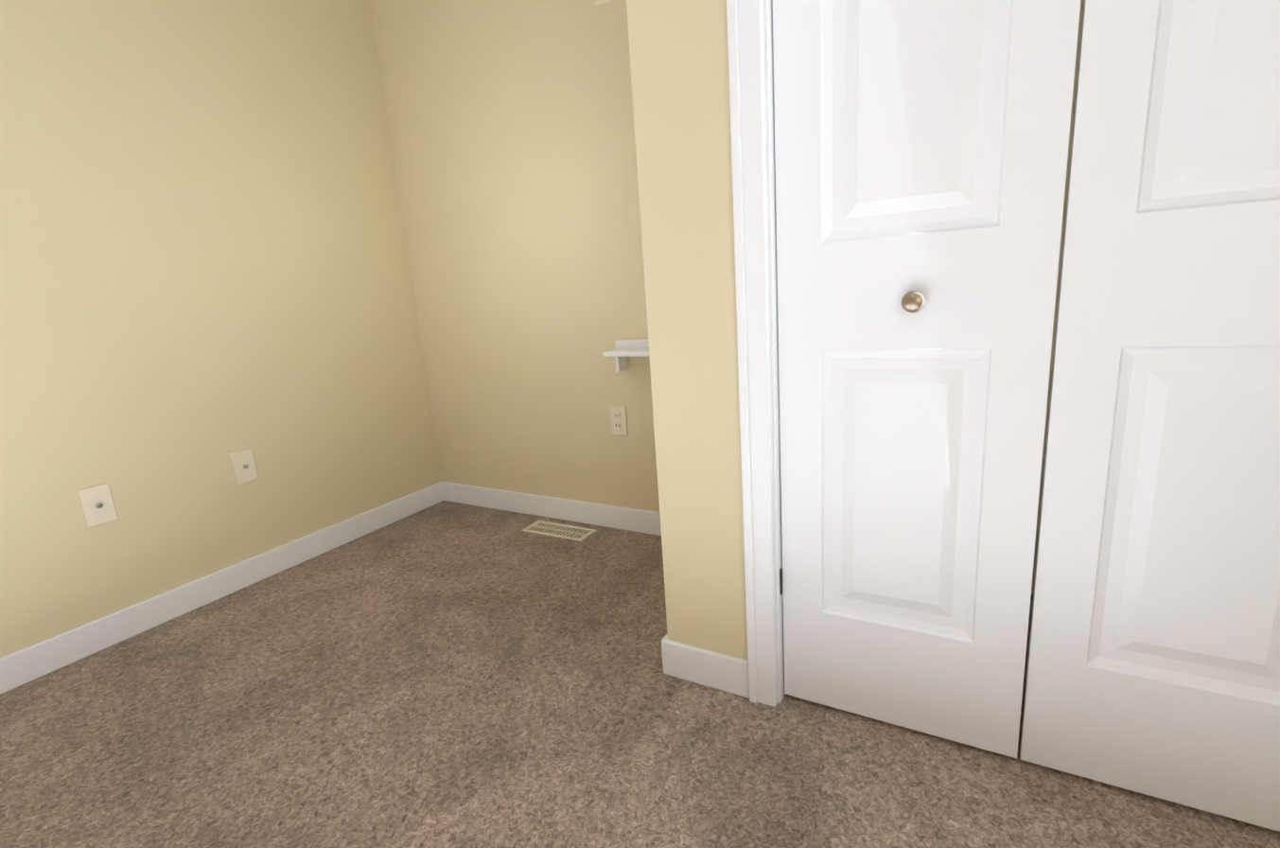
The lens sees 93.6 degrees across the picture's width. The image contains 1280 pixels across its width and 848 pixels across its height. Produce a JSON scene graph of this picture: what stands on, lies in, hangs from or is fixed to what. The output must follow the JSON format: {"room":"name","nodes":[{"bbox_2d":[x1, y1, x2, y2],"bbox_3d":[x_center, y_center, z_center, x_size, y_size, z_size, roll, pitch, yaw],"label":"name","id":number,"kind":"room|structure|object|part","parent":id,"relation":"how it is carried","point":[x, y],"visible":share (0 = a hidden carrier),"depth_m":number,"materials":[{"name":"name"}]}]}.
{"room":"empty bedroom","nodes":[
{"label":"empty bedroom","id":0,"kind":"room"},
{"bbox_2d":[0,0,441,657],"bbox_3d":[-1.997,-0.493,1.183,0.120,2.620,3.613,3,15,30],"label":"wall","id":1,"kind":"structure","parent":0,"point":[204,269],"depth_m":1.97,"materials":[{"name":"paint"}]},
{"bbox_2d":[77,482,118,526],"bbox_3d":[-1.613,0.243,1.792,0.020,0.116,0.072,3,15,30],"label":"outlet","id":2,"kind":"object","parent":1,"relation":"attached to","point":[97,504],"visible":1,"depth_m":1.79,"materials":[{"name":"beige plastic"}]},
{"bbox_2d":[0,481,442,694],"bbox_3d":[-1.598,0.621,1.862,0.017,0.095,2.587,3,15,30],"label":"baseboard","id":3,"kind":"structure","parent":1,"relation":"attached to","point":[18,668],"depth_m":2.01,"materials":[{"name":"paint"}]},
{"bbox_2d":[229,448,258,484],"bbox_3d":[-1.407,0.151,2.143,0.020,0.116,0.072,3,15,30],"label":"outlet","id":4,"kind":"object","parent":1,"relation":"attached to","point":[244,465],"visible":1,"depth_m":2.14,"materials":[{"name":"beige plastic"}]},
{"bbox_2d":[0,500,1279,847],"bbox_3d":[-2.409,0.851,1.593,8.470,0.120,4.183,3,15,30],"label":"floor","id":5,"kind":"structure","parent":0,"point":[448,675],"depth_m":1.34,"materials":[{"name":"carpet"}]},
{"bbox_2d":[522,520,596,541],"bbox_3d":[-0.333,0.437,2.471,0.300,0.006,0.110,3,15,30],"label":"air vent register","id":6,"kind":"object","parent":5,"relation":"on","point":[563,531],"visible":1,"depth_m":2.46,"materials":[{"name":"beige plastic"}]},
{"bbox_2d":[626,0,747,659],"bbox_3d":[0.851,-0.605,0.794,1.937,2.620,0.100,3,15,30],"label":"wall","id":7,"kind":"structure","parent":0,"point":[678,51],"depth_m":1.27,"materials":[{"name":"paint"}]},
{"bbox_2d":[726,0,777,706],"bbox_3d":[0.649,-0.349,0.909,1.066,2.098,0.024,3,15,30],"label":"trim","id":8,"kind":"structure","parent":7,"relation":"attached to","point":[745,37],"depth_m":1.19,"materials":[{"name":"paint"}]},
{"bbox_2d":[763,0,785,702],"bbox_3d":[0.681,-0.340,0.966,0.970,2.050,0.100,3,15,30],"label":"door frame","id":9,"kind":"structure","parent":7,"relation":"attached to","point":[771,185],"depth_m":1.20,"materials":[{"name":"paint"}]},
{"bbox_2d":[779,567,782,595],"bbox_3d":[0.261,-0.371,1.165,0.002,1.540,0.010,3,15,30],"label":"closet jamb hinge","id":10,"kind":"object","parent":9,"relation":"attached to","point":[780,578],"visible":1,"depth_m":1.33,"materials":[{"name":"grey metal"}]},
{"bbox_2d":[772,0,1080,757],"bbox_3d":[0.466,-0.339,1.059,0.459,2.012,0.060,3,15,30],"label":"closet door leaf","id":11,"kind":"structure","parent":7,"relation":"in","point":[920,151],"depth_m":1.10,"materials":[{"name":"paint"}]},
{"bbox_3d":[0.484,-0.217,1.064,0.038,0.038,0.030,3,15,30],"label":"knob","id":12,"kind":"part","parent":11,"relation":"part of","materials":[{"name":"brown metal"}]},
{"bbox_2d":[1019,0,1279,831],"bbox_3d":[0.877,-0.318,0.842,0.459,2.012,0.030,3,15,30],"label":"closet door leaf","id":13,"kind":"structure","parent":7,"relation":"in","point":[1153,664],"depth_m":0.94,"materials":[{"name":"paint"}]},
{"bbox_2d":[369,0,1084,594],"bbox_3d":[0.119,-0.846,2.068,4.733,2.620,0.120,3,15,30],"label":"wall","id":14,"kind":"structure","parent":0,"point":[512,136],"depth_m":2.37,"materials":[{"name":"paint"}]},
{"bbox_2d":[442,481,661,535],"bbox_3d":[-0.255,0.371,2.536,1.603,0.095,0.017,3,15,30],"label":"baseboard","id":15,"kind":"structure","parent":14,"relation":"attached to","point":[646,521],"depth_m":2.59,"materials":[{"name":"paint"}]},
{"bbox_2d":[595,0,615,6],"bbox_3d":[0.000,-1.592,1.858,0.370,0.440,0.012,3,15,30],"label":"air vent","id":16,"kind":"object","parent":14,"relation":"in","point":[600,2],"visible":1,"depth_m":1.98,"materials":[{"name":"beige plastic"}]},
{"bbox_2d":[609,404,627,435],"bbox_3d":[-0.085,-0.013,2.337,0.072,0.116,0.010,3,15,30],"label":"electrical outlet","id":17,"kind":"object","parent":14,"relation":"attached to","point":[618,420],"visible":1,"depth_m":2.33,"materials":[{"name":"beige plastic"}]},
{"bbox_2d":[603,338,648,371],"bbox_3d":[0.019,-0.244,2.159,0.294,0.110,0.100,3,15,30],"label":"shelf","id":18,"kind":"object","parent":14,"relation":"attached to","point":[622,351],"visible":0.6,"depth_m":2.20,"materials":[{"name":"paint"}]}
]}

